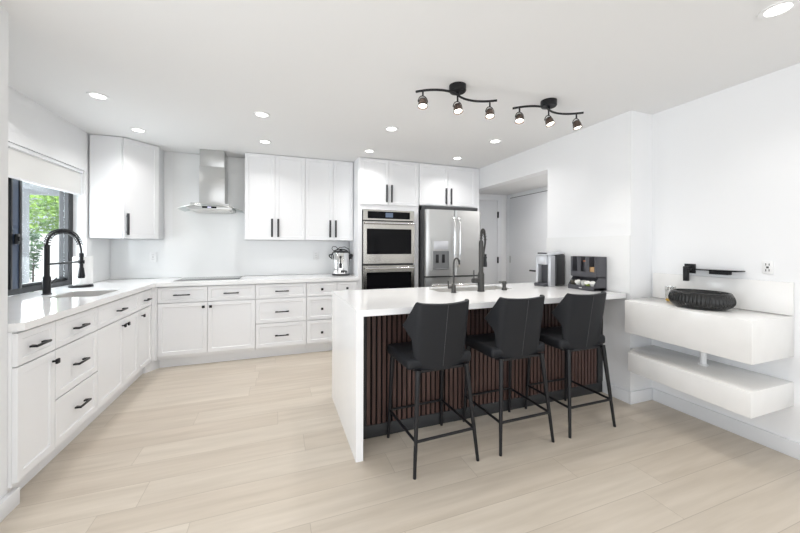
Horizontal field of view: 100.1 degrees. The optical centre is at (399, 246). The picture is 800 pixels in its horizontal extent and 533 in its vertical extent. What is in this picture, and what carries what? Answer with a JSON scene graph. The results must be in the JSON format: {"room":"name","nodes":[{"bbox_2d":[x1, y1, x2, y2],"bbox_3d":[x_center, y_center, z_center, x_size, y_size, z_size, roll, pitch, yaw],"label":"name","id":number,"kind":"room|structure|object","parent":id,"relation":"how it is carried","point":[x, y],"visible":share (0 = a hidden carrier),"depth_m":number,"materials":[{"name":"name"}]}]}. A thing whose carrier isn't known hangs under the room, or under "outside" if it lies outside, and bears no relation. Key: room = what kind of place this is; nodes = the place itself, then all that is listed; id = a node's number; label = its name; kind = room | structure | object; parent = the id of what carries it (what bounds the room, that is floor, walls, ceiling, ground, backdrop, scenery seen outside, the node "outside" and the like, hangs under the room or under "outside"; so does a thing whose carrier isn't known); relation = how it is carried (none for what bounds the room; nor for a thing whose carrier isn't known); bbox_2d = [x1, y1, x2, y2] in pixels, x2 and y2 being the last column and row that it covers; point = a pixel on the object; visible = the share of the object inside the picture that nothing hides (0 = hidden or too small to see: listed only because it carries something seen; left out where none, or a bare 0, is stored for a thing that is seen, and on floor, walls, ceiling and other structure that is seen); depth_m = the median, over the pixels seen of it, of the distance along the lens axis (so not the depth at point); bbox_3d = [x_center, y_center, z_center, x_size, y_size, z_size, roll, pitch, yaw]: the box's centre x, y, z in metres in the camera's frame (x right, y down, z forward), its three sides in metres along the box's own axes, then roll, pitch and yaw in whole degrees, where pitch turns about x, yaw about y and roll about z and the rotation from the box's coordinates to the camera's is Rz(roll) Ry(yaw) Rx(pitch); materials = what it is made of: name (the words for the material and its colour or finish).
{"room":"kitchen","nodes":[
{"label":"kitchen","id":0,"kind":"room"},
{"bbox_2d":[0,6,8,499],"bbox_3d":[-1.346,0.076,-1.050,0.770,2.440,5.455,0,0,-20],"label":"wall","id":1,"kind":"structure","parent":0,"point":[4,15],"depth_m":1.62,"materials":[{"name":"white paint"}]},
{"bbox_2d":[0,487,19,522],"bbox_3d":[-1.835,1.252,1.430,0.027,0.085,0.545,0,0,-20],"label":"baseboard","id":2,"kind":"structure","parent":1,"relation":"attached to","point":[10,501],"depth_m":1.63,"materials":[{"name":"white paint"}]},
{"bbox_2d":[8,86,103,286],"bbox_3d":[-2.994,0.070,2.617,0.200,2.440,2.565,0,0,-20],"label":"wall","id":3,"kind":"structure","parent":0,"point":[31,126],"depth_m":2.92,"materials":[{"name":"white paint"}]},
{"bbox_2d":[8,178,72,295],"bbox_3d":[-2.996,-0.193,2.621,0.108,1.130,1.481,0,0,-20],"label":"window","id":4,"kind":"structure","parent":3,"relation":"in","point":[15,286],"depth_m":2.63,"materials":[{"name":"black metal"}]},
{"bbox_2d":[8,142,82,195],"bbox_3d":[-2.934,-0.630,2.643,0.057,0.252,1.470,0,0,-20],"label":"roller shade","id":5,"kind":"object","parent":3,"relation":"attached to","point":[25,165],"visible":1,"depth_m":2.77,"materials":[{"name":"white fabric"}]},
{"bbox_2d":[85,238,109,281],"bbox_3d":[-3.241,0.144,3.599,0.012,0.458,0.515,0,0,-20],"label":"backsplash","id":6,"kind":"structure","parent":3,"relation":"attached to","point":[99,249],"depth_m":3.61,"materials":[{"name":"white stone"}]},
{"bbox_2d":[89,134,163,238],"bbox_3d":[-2.996,-0.619,3.712,0.517,1.058,0.474,0,0,-20],"label":"upper cabinet","id":7,"kind":"object","parent":3,"relation":"attached to","point":[126,176],"visible":1,"depth_m":3.52,"materials":[{"name":"white paint"}]},
{"bbox_2d":[137,151,305,278],"bbox_3d":[-1.316,0.076,4.678,4.770,2.440,0.150,0,0,-20],"label":"wall","id":8,"kind":"structure","parent":0,"point":[168,156],"depth_m":4.05,"materials":[{"name":"white paint"}]},
{"bbox_2d":[176,149,241,213],"bbox_3d":[-2.230,-0.780,3.981,0.675,0.728,0.495,0,0,-20],"label":"range hood","id":9,"kind":"object","parent":8,"relation":"attached to","point":[213,173],"visible":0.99,"depth_m":3.96,"materials":[{"name":"silver metal"}]},
{"bbox_2d":[186,202,235,212],"bbox_3d":[-2.241,-0.465,4.010,0.460,0.077,0.425,0,0,-20],"label":"hood","id":10,"kind":"object","parent":9,"relation":"attached to","point":[202,208],"depth_m":3.86,"materials":[{"name":"silver metal"}]},
{"bbox_2d":[110,152,348,278],"bbox_3d":[-2.035,-0.383,4.325,2.772,1.518,0.014,0,0,-20],"label":"backsplash","id":11,"kind":"structure","parent":8,"relation":"attached to","point":[201,244],"depth_m":4.19,"materials":[{"name":"white stone"}]},
{"bbox_2d":[149,252,156,261],"bbox_3d":[-2.936,0.123,3.983,0.076,0.120,0.008,0,0,-20],"label":"wall outlet","id":12,"kind":"object","parent":11,"relation":"attached to","point":[152,255],"visible":1,"depth_m":3.98,"materials":[{"name":"white plastic"}]},
{"bbox_2d":[313,251,318,259],"bbox_3d":[-1.162,0.118,4.633,0.076,0.120,0.008,0,0,-20],"label":"wall outlet","id":13,"kind":"object","parent":11,"relation":"attached to","point":[315,253],"visible":1,"depth_m":4.63,"materials":[{"name":"white plastic"}]},
{"bbox_2d":[245,152,304,240],"bbox_3d":[-1.597,-0.614,4.305,0.704,1.058,0.348,0,0,-20],"label":"upper cabinet","id":14,"kind":"object","parent":8,"relation":"attached to","point":[274,184],"visible":1,"depth_m":4.16,"materials":[{"name":"white paint"}]},
{"bbox_2d":[303,158,352,240],"bbox_3d":[-0.970,-0.613,4.535,0.626,1.058,0.348,0,0,-20],"label":"upper cabinet","id":15,"kind":"object","parent":8,"relation":"attached to","point":[328,183],"visible":0.99,"depth_m":4.40,"materials":[{"name":"white paint"}]},
{"bbox_2d":[0,0,799,168],"bbox_3d":[0.723,-1.238,1.089,6.300,0.200,8.350,0,0,-20],"label":"ceiling","id":16,"kind":"structure","parent":0,"point":[330,76],"depth_m":2.11,"materials":[{"name":"white paint"}]},
{"bbox_2d":[86,92,109,99],"bbox_3d":[-2.293,-1.144,2.545,0.138,0.006,0.138,0,0,-20],"label":"recessed light","id":17,"kind":"object","parent":16,"relation":"in","point":[96,95],"visible":1,"depth_m":2.53,"materials":[{"name":"white plastic"}]},
{"bbox_2d":[90,94,105,98],"bbox_3d":[-2.293,-1.143,2.545,0.091,0.001,0.091,0,0,-20],"label":"diffuser","id":18,"kind":"object","parent":17,"relation":"attached to","point":[94,95],"depth_m":2.55,"materials":[{"name":"white plastic"}]},
{"bbox_2d":[129,128,146,132],"bbox_3d":[-2.573,-1.145,3.294,0.138,0.006,0.138,0,0,-20],"label":"recessed light","id":19,"kind":"object","parent":16,"relation":"in","point":[140,130],"visible":1,"depth_m":3.29,"materials":[{"name":"white plastic"}]},
{"bbox_2d":[253,111,269,117],"bbox_3d":[-1.193,-1.141,2.895,0.138,0.006,0.138,0,0,-20],"label":"recessed light","id":20,"kind":"object","parent":16,"relation":"in","point":[261,114],"visible":1,"depth_m":2.89,"materials":[{"name":"white plastic"}]},
{"bbox_2d":[256,113,267,116],"bbox_3d":[-1.193,-1.140,2.895,0.091,0.001,0.091,0,0,-20],"label":"diffuser","id":21,"kind":"object","parent":20,"relation":"attached to","point":[259,114],"depth_m":2.89,"materials":[{"name":"white plastic"}]},
{"bbox_2d":[258,140,271,143],"bbox_3d":[-1.470,-1.141,3.646,0.138,0.006,0.138,0,0,-20],"label":"recessed light","id":22,"kind":"object","parent":16,"relation":"in","point":[260,141],"visible":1,"depth_m":3.63,"materials":[{"name":"white plastic"}]},
{"bbox_2d":[363,149,374,152],"bbox_3d":[-0.367,-1.138,3.986,0.138,0.006,0.138,0,0,-20],"label":"recessed light","id":23,"kind":"object","parent":16,"relation":"in","point":[365,150],"visible":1,"depth_m":3.97,"materials":[{"name":"white plastic"}]},
{"bbox_2d":[384,126,398,131],"bbox_3d":[-0.082,-1.137,3.239,0.138,0.006,0.138,0,0,-20],"label":"recessed light","id":24,"kind":"object","parent":16,"relation":"in","point":[389,128],"visible":1,"depth_m":3.22,"materials":[{"name":"white plastic"}]},
{"bbox_2d":[415,81,496,118],"bbox_3d":[0.407,-1.040,2.369,0.620,0.198,0.120,0,0,-16],"label":"track light","id":25,"kind":"object","parent":16,"relation":"attached to","point":[458,88],"visible":1,"depth_m":2.34,"materials":[{"name":"black metal"}]},
{"bbox_2d":[489,139,501,142],"bbox_3d":[1.026,-1.134,3.602,0.138,0.006,0.138,0,0,-20],"label":"recessed light","id":26,"kind":"object","parent":16,"relation":"in","point":[492,140],"visible":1,"depth_m":3.60,"materials":[{"name":"white plastic"}]},
{"bbox_2d":[513,98,583,129],"bbox_3d":[1.159,-1.037,2.613,0.600,0.200,0.120,0,0,-11],"label":"track light","id":27,"kind":"object","parent":16,"relation":"attached to","point":[548,103],"visible":1,"depth_m":2.58,"materials":[{"name":"black metal"}]},
{"bbox_2d":[757,0,799,18],"bbox_3d":[1.804,-1.131,1.599,0.138,0.006,0.138,0,0,-20],"label":"recessed light","id":28,"kind":"object","parent":16,"relation":"in","point":[777,9],"visible":1,"depth_m":1.59,"materials":[{"name":"white plastic"}]},
{"bbox_2d":[764,3,792,15],"bbox_3d":[1.804,-1.131,1.599,0.091,0.001,0.091,0,0,-20],"label":"diffuser","id":29,"kind":"object","parent":28,"relation":"attached to","point":[778,9],"depth_m":1.60,"materials":[{"name":"white plastic"}]},
{"bbox_2d":[0,350,799,532],"bbox_3d":[0.715,1.362,1.089,6.300,0.120,8.350,0,0,-20],"label":"floor","id":30,"kind":"structure","parent":0,"point":[254,445],"depth_m":1.94,"materials":[{"name":"beige wood"}]},
{"bbox_2d":[7,321,59,492],"bbox_3d":[-2.200,0.857,1.706,0.609,0.872,0.302,0,0,-20],"label":"base cabinet","id":31,"kind":"object","parent":30,"relation":"on","point":[31,357],"visible":0.92,"depth_m":1.75,"materials":[{"name":"white paint"}]},
{"bbox_2d":[8,274,358,331],"bbox_3d":[-1.637,0.400,3.107,2.863,0.040,2.546,0,0,-20],"label":"countertop","id":32,"kind":"structure","parent":31,"relation":"on","point":[26,311],"depth_m":2.64,"materials":[{"name":"white stone"}]},
{"bbox_2d":[41,229,84,294],"bbox_3d":[-2.837,0.112,2.837,0.066,0.526,0.482,0,0,-17],"label":"spring faucet","id":33,"kind":"object","parent":32,"relation":"on","point":[46,279],"visible":1,"depth_m":2.67,"materials":[{"name":"black metal"}]},
{"bbox_2d":[68,284,93,287],"bbox_3d":[-2.981,0.212,3.130,0.176,0.326,0.176,0,0,-20],"label":"paper towel holder","id":34,"kind":"object","parent":32,"relation":"on","point":[88,285],"visible":0.38,"depth_m":3.07,"materials":[{"name":"black metal"}]},
{"bbox_2d":[72,256,92,284],"bbox_3d":[-2.977,0.220,3.130,0.123,0.270,0.116,0,0,3],"label":"paper towel roll","id":35,"kind":"object","parent":34,"relation":"on","point":[88,266],"visible":0.8,"depth_m":3.11,"materials":[{"name":"white paper"}]},
{"bbox_2d":[48,290,117,297],"bbox_3d":[-2.532,0.498,2.688,0.327,0.235,0.407,0,0,-20],"label":"undermount sink","id":36,"kind":"object","parent":32,"relation":"in","point":[84,293],"visible":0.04,"depth_m":2.84,"materials":[{"name":"silver metal"}]},
{"bbox_2d":[172,276,243,281],"bbox_3d":[-2.222,0.374,3.936,0.664,0.007,0.464,0,0,-20],"label":"cooktop","id":37,"kind":"object","parent":32,"relation":"in","point":[219,277],"visible":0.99,"depth_m":3.90,"materials":[{"name":"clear glass"}]},
{"bbox_2d":[329,249,352,275],"bbox_3d":[-0.783,0.204,4.497,0.262,0.356,0.236,0,0,25],"label":"boiler","id":38,"kind":"object","parent":32,"relation":"on","point":[340,259],"visible":0.99,"depth_m":4.41,"materials":[{"name":"silver metal"}]},
{"bbox_2d":[38,307,97,471],"bbox_3d":[-2.337,0.857,2.079,0.609,0.872,0.488,0,0,-20],"label":"base cabinet","id":39,"kind":"object","parent":30,"relation":"on","point":[76,337],"visible":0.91,"depth_m":2.14,"materials":[{"name":"white paint"}]},
{"bbox_2d":[84,293,137,428],"bbox_3d":[-2.550,0.856,2.661,0.609,0.872,0.747,0,0,-20],"label":"base cabinet","id":40,"kind":"object","parent":30,"relation":"on","point":[117,330],"visible":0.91,"depth_m":2.69,"materials":[{"name":"white paint"}]},
{"bbox_2d":[128,289,151,386],"bbox_3d":[-2.739,0.855,3.177,0.609,0.872,0.349,0,0,-20],"label":"base cabinet","id":41,"kind":"object","parent":30,"relation":"on","point":[144,297],"visible":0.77,"depth_m":3.25,"materials":[{"name":"white paint"}]},
{"bbox_2d":[143,287,158,373],"bbox_3d":[-2.593,0.856,3.498,0.105,0.872,0.149,0,0,-20],"label":"cabinet filler","id":42,"kind":"object","parent":30,"relation":"on","point":[153,364],"visible":0.72,"depth_m":3.48,"materials":[{"name":"white paint"}]},
{"bbox_2d":[157,284,255,367],"bbox_3d":[-2.186,0.857,3.913,0.942,0.872,0.609,0,0,-20],"label":"base cabinet","id":43,"kind":"object","parent":30,"relation":"on","point":[201,324],"visible":0.93,"depth_m":3.66,"materials":[{"name":"white paint"}]},
{"bbox_2d":[256,282,305,357],"bbox_3d":[-1.479,0.859,4.172,0.560,0.872,0.609,0,0,-20],"label":"base cabinet","id":44,"kind":"object","parent":30,"relation":"on","point":[280,307],"visible":0.94,"depth_m":3.93,"materials":[{"name":"white paint"}]},
{"bbox_2d":[306,281,336,352],"bbox_3d":[-1.045,0.861,4.334,0.362,0.872,0.605,0,0,-20],"label":"base cabinet","id":45,"kind":"object","parent":30,"relation":"on","point":[318,294],"visible":0.87,"depth_m":4.08,"materials":[{"name":"white paint"}]},
{"bbox_2d":[337,280,357,290],"bbox_3d":[-0.748,0.862,4.443,0.267,0.872,0.605,0,0,-20],"label":"base cabinet","id":46,"kind":"object","parent":30,"relation":"on","point":[341,285],"visible":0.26,"depth_m":4.19,"materials":[{"name":"white paint"}]},
{"bbox_2d":[349,157,418,289],"bbox_3d":[-0.228,0.080,4.638,0.833,2.438,0.614,0,0,-20],"label":"tall cabinet","id":47,"kind":"object","parent":30,"relation":"on","point":[378,184],"visible":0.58,"depth_m":4.38,"materials":[{"name":"white paint"}]},
{"bbox_2d":[362,209,414,289],"bbox_3d":[-0.222,0.186,4.593,0.700,1.318,0.622,0,0,-20],"label":"double wall oven","id":48,"kind":"object","parent":47,"relation":"in","point":[388,237],"visible":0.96,"depth_m":4.35,"materials":[{"name":"grey metal"}]},
{"bbox_2d":[387,299,478,479],"bbox_3d":[0.196,0.812,2.159,0.444,0.978,0.456,0,0,-22],"label":"bar stool","id":49,"kind":"object","parent":30,"relation":"on","point":[437,332],"visible":1,"depth_m":1.99,"materials":[{"name":"black leather"}]},
{"bbox_2d":[418,206,480,286],"bbox_3d":[0.624,0.364,4.796,0.836,1.815,0.815,0,0,-20],"label":"refrigerator","id":50,"kind":"object","parent":30,"relation":"on","point":[445,234],"visible":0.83,"depth_m":4.47,"materials":[{"name":"grey metal"}]},
{"bbox_2d":[363,303,602,438],"bbox_3d":[0.645,0.866,2.956,2.262,0.872,0.700,0,0,-20],"label":"base cabinet","id":51,"kind":"object","parent":30,"relation":"on","point":[381,331],"visible":0.36,"depth_m":2.51,"materials":[{"name":"brown wood"}]},
{"bbox_2d":[332,282,625,461],"bbox_3d":[0.652,0.844,2.851,2.296,0.915,0.938,0,0,-20],"label":"countertop","id":52,"kind":"structure","parent":51,"relation":"on","point":[349,307],"depth_m":2.43,"materials":[{"name":"white stone"}]},
{"bbox_2d":[448,257,459,292],"bbox_3d":[0.461,0.238,2.820,0.133,0.296,0.048,0,0,-37],"label":"tap","id":53,"kind":"object","parent":52,"relation":"on","point":[452,287],"visible":1,"depth_m":2.81,"materials":[{"name":"grey metal"}]},
{"bbox_2d":[431,286,509,291],"bbox_3d":[0.649,0.498,3.091,0.747,0.215,0.262,0,0,-20],"label":"undermount sink","id":54,"kind":"object","parent":52,"relation":"in","point":[485,287],"visible":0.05,"depth_m":3.23,"materials":[{"name":"silver metal"}]},
{"bbox_2d":[471,228,486,291],"bbox_3d":[0.694,0.113,2.900,0.157,0.546,0.071,0,0,-20],"label":"faucet","id":55,"kind":"object","parent":52,"relation":"on","point":[482,256],"visible":1,"depth_m":2.88,"materials":[{"name":"grey metal"}]},
{"bbox_2d":[499,281,506,289],"bbox_3d":[0.919,0.347,2.990,0.075,0.080,0.048,0,0,-20],"label":"soap dispenser","id":56,"kind":"object","parent":52,"relation":"on","point":[504,283],"visible":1,"depth_m":2.98,"materials":[{"name":"grey metal"}]},
{"bbox_2d":[534,251,564,286],"bbox_3d":[1.504,0.218,3.374,0.290,0.341,0.180,0,0,-35],"label":"coffee maker","id":57,"kind":"object","parent":52,"relation":"on","point":[550,265],"visible":1,"depth_m":3.32,"materials":[{"name":"silver plastic"}]},
{"bbox_2d":[534,282,547,286],"bbox_3d":[1.426,0.374,3.344,0.130,0.030,0.120,0,0,-35],"label":"drip tray","id":58,"kind":"object","parent":57,"relation":"on","point":[544,284],"depth_m":3.31,"materials":[{"name":"grey plastic"}]},
{"bbox_2d":[568,256,606,291],"bbox_3d":[1.705,0.240,3.059,0.161,0.300,0.270,0,0,-20],"label":"organizer","id":59,"kind":"object","parent":52,"relation":"on","point":[599,275],"visible":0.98,"depth_m":3.00,"materials":[{"name":"grey plastic"}]},
{"bbox_2d":[568,276,604,291],"bbox_3d":[1.695,0.335,3.056,0.141,0.110,0.270,0,0,-20],"label":"tray","id":60,"kind":"object","parent":59,"relation":"on","point":[599,285],"depth_m":2.97,"materials":[{"name":"black plastic"}]},
{"bbox_2d":[463,295,554,455],"bbox_3d":[0.748,0.814,2.365,0.444,0.978,0.456,0,0,-21],"label":"bar stool","id":61,"kind":"object","parent":30,"relation":"on","point":[515,323],"visible":1,"depth_m":2.19,"materials":[{"name":"black leather"}]},
{"bbox_2d":[525,291,615,437],"bbox_3d":[1.284,0.816,2.562,0.444,0.978,0.456,0,0,-20],"label":"bar stool","id":62,"kind":"object","parent":30,"relation":"on","point":[580,316],"visible":0.98,"depth_m":2.39,"materials":[{"name":"black leather"}]},
{"bbox_2d":[419,163,478,210],"bbox_3d":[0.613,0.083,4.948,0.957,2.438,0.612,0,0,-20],"label":"upper cabinet","id":63,"kind":"object","parent":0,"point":[439,185],"depth_m":4.68,"materials":[{"name":"white paint"}]},
{"bbox_2d":[479,193,506,280],"bbox_3d":[1.500,0.154,5.450,0.770,2.300,0.120,0,0,-20],"label":"wall","id":64,"kind":"structure","parent":0,"point":[504,197],"depth_m":5.46,"materials":[{"name":"white paint"}]},
{"bbox_2d":[479,200,498,284],"bbox_3d":[1.383,0.282,5.323,0.425,2.025,0.030,0,0,-20],"label":"door","id":65,"kind":"structure","parent":64,"relation":"in","point":[488,209],"depth_m":5.34,"materials":[{"name":"white paint"}]},
{"bbox_2d":[479,195,501,283],"bbox_3d":[1.404,0.247,5.341,0.505,2.115,0.018,0,0,-20],"label":"trim","id":66,"kind":"structure","parent":64,"relation":"attached to","point":[498,199],"depth_m":5.40,"materials":[{"name":"white paint"}]},
{"bbox_2d":[479,173,547,194],"bbox_3d":[1.818,-0.890,4.372,0.620,0.100,2.120,0,0,-20],"label":"ceiling","id":67,"kind":"structure","parent":0,"point":[540,181],"depth_m":4.67,"materials":[{"name":"white paint"}]},
{"bbox_2d":[506,186,547,281],"bbox_3d":[2.197,0.157,4.449,0.150,2.300,2.240,0,0,-20],"label":"wall","id":68,"kind":"structure","parent":0,"point":[546,187],"depth_m":5.00,"materials":[{"name":"white paint"}]},
{"bbox_2d":[507,195,510,283],"bbox_3d":[1.754,0.235,5.416,0.015,2.140,0.079,0,0,-20],"label":"trim","id":69,"kind":"structure","parent":68,"relation":"attached to","point":[508,196],"depth_m":5.41,"materials":[{"name":"white paint"}]},
{"bbox_2d":[509,191,547,283],"bbox_3d":[1.909,0.263,4.873,0.091,2.065,1.035,0,0,-20],"label":"door","id":70,"kind":"structure","parent":68,"relation":"in","point":[527,213],"depth_m":5.00,"materials":[{"name":"white paint"}]},
{"bbox_2d":[479,110,642,391],"bbox_3d":[1.473,0.084,4.202,0.140,2.440,2.965,0,0,-20],"label":"wall","id":71,"kind":"structure","parent":0,"point":[595,171],"depth_m":3.02,"materials":[{"name":"white paint"}]},
{"bbox_2d":[546,235,630,293],"bbox_3d":[1.754,0.147,3.212,0.013,0.483,0.913,0,0,-20],"label":"backsplash","id":72,"kind":"structure","parent":71,"relation":"attached to","point":[617,249],"depth_m":2.96,"materials":[{"name":"white stone"}]},
{"bbox_2d":[602,381,628,403],"bbox_3d":[1.865,1.256,2.897,0.016,0.100,0.242,0,0,-20],"label":"baseboard","id":73,"kind":"structure","parent":71,"relation":"attached to","point":[619,393],"depth_m":2.87,"materials":[{"name":"white paint"}]},
{"bbox_2d":[642,113,651,388],"bbox_3d":[2.155,0.086,2.937,0.270,2.440,0.120,0,0,-20],"label":"wall pier","id":74,"kind":"object","parent":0,"point":[647,118],"visible":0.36,"depth_m":2.85,"materials":[{"name":"white paint"}]},
{"bbox_2d":[629,387,652,404],"bbox_3d":[2.031,1.256,2.820,0.276,0.100,0.016,0,0,-20],"label":"baseboard","id":75,"kind":"object","parent":74,"relation":"attached to","point":[643,395],"visible":1,"depth_m":2.81,"materials":[{"name":"white paint"}]},
{"bbox_2d":[651,63,799,442],"bbox_3d":[3.128,0.089,0.458,0.150,2.440,5.205,0,0,-20],"label":"wall","id":76,"kind":"structure","parent":0,"point":[726,162],"depth_m":2.35,"materials":[{"name":"white paint"}]},
{"bbox_2d":[683,264,695,280],"bbox_3d":[2.228,0.198,2.594,0.066,0.131,0.072,0,0,-20],"label":"valve","id":77,"kind":"object","parent":76,"relation":"attached to","point":[686,272],"visible":0.95,"depth_m":2.58,"materials":[{"name":"black metal"}]},
{"bbox_2d":[625,273,793,364],"bbox_3d":[2.095,0.451,2.392,0.453,0.460,0.827,0,0,-20],"label":"vanity","id":78,"kind":"object","parent":76,"relation":"attached to","point":[760,327],"visible":0.95,"depth_m":2.19,"materials":[{"name":"white stone"}]},
{"bbox_2d":[668,289,736,310],"bbox_3d":[2.116,0.372,2.360,0.320,0.114,0.369,0,0,-20],"label":"vessel basin","id":79,"kind":"object","parent":78,"relation":"in","point":[699,299],"visible":1,"depth_m":2.26,"materials":[{"name":"black ceramic"}]},
{"bbox_2d":[628,345,793,418],"bbox_3d":[2.089,0.914,2.390,0.463,0.149,0.827,0,0,-20],"label":"shelf","id":80,"kind":"object","parent":76,"relation":"attached to","point":[747,393],"visible":1,"depth_m":2.18,"materials":[{"name":"white wood"}]},
{"bbox_2d":[698,352,708,365],"bbox_3d":[2.151,0.760,2.377,0.060,0.156,0.060,0,0,-20],"label":"drain pipe","id":81,"kind":"object","parent":80,"relation":"on","point":[703,356],"visible":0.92,"depth_m":2.36,"materials":[{"name":"white plastic"}]},
{"bbox_2d":[687,268,744,274],"bbox_3d":[2.272,0.183,2.419,0.105,0.034,0.293,0,0,-20],"label":"spout","id":82,"kind":"object","parent":76,"relation":"attached to","point":[711,271],"visible":1,"depth_m":2.40,"materials":[{"name":"black metal"}]},
{"bbox_2d":[652,388,799,459],"bbox_3d":[3.024,1.259,0.492,0.016,0.100,5.038,0,0,-20],"label":"baseboard","id":83,"kind":"structure","parent":76,"relation":"attached to","point":[786,446],"depth_m":2.35,"materials":[{"name":"white paint"}]},
{"bbox_2d":[762,261,773,273],"bbox_3d":[2.407,0.135,2.193,0.008,0.084,0.053,0,0,-20],"label":"wall outlet","id":84,"kind":"object","parent":76,"relation":"attached to","point":[767,266],"visible":1,"depth_m":2.19,"materials":[{"name":"white plastic"}]},
{"label":"outside","id":85,"kind":"structure","parent":0,"visible":0},
{"bbox_3d":[-10.982,1.466,6.626,11.950,0.100,24.000,0,0,-20],"label":"paving","id":86,"kind":"object","parent":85,"visible":0},
{"bbox_2d":[8,234,58,296],"bbox_3d":[-11.629,0.519,9.050,10.400,1.790,0.200,0,0,-20],"label":"wall","id":87,"kind":"structure","parent":86,"relation":"on","point":[54,248],"depth_m":9.55,"materials":[{"name":"white paint"}]},
{"bbox_2d":[13,181,58,295],"bbox_3d":[-4.925,0.160,3.264,2.800,2.550,4.920,0,0,-20],"label":"porch roof","id":88,"kind":"structure","parent":86,"relation":"on","point":[28,189],"depth_m":4.90,"materials":[{"name":"white paint"}]},
{"bbox_2d":[29,231,43,292],"bbox_3d":[-6.960,0.563,6.340,0.460,1.730,0.463,0,0,-20],"label":"potted shrub","id":89,"kind":"object","parent":86,"relation":"on","point":[33,235],"visible":0.36,"depth_m":6.33,"materials":[{"name":"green plant"}]},
{"bbox_2d":[29,195,58,233],"bbox_3d":[-11.299,-0.726,11.454,3.399,4.290,3.189,0,0,-20],"label":"leafy tree","id":90,"kind":"object","parent":86,"relation":"on","point":[54,208],"visible":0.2,"depth_m":10.96,"materials":[{"name":"green plant"}]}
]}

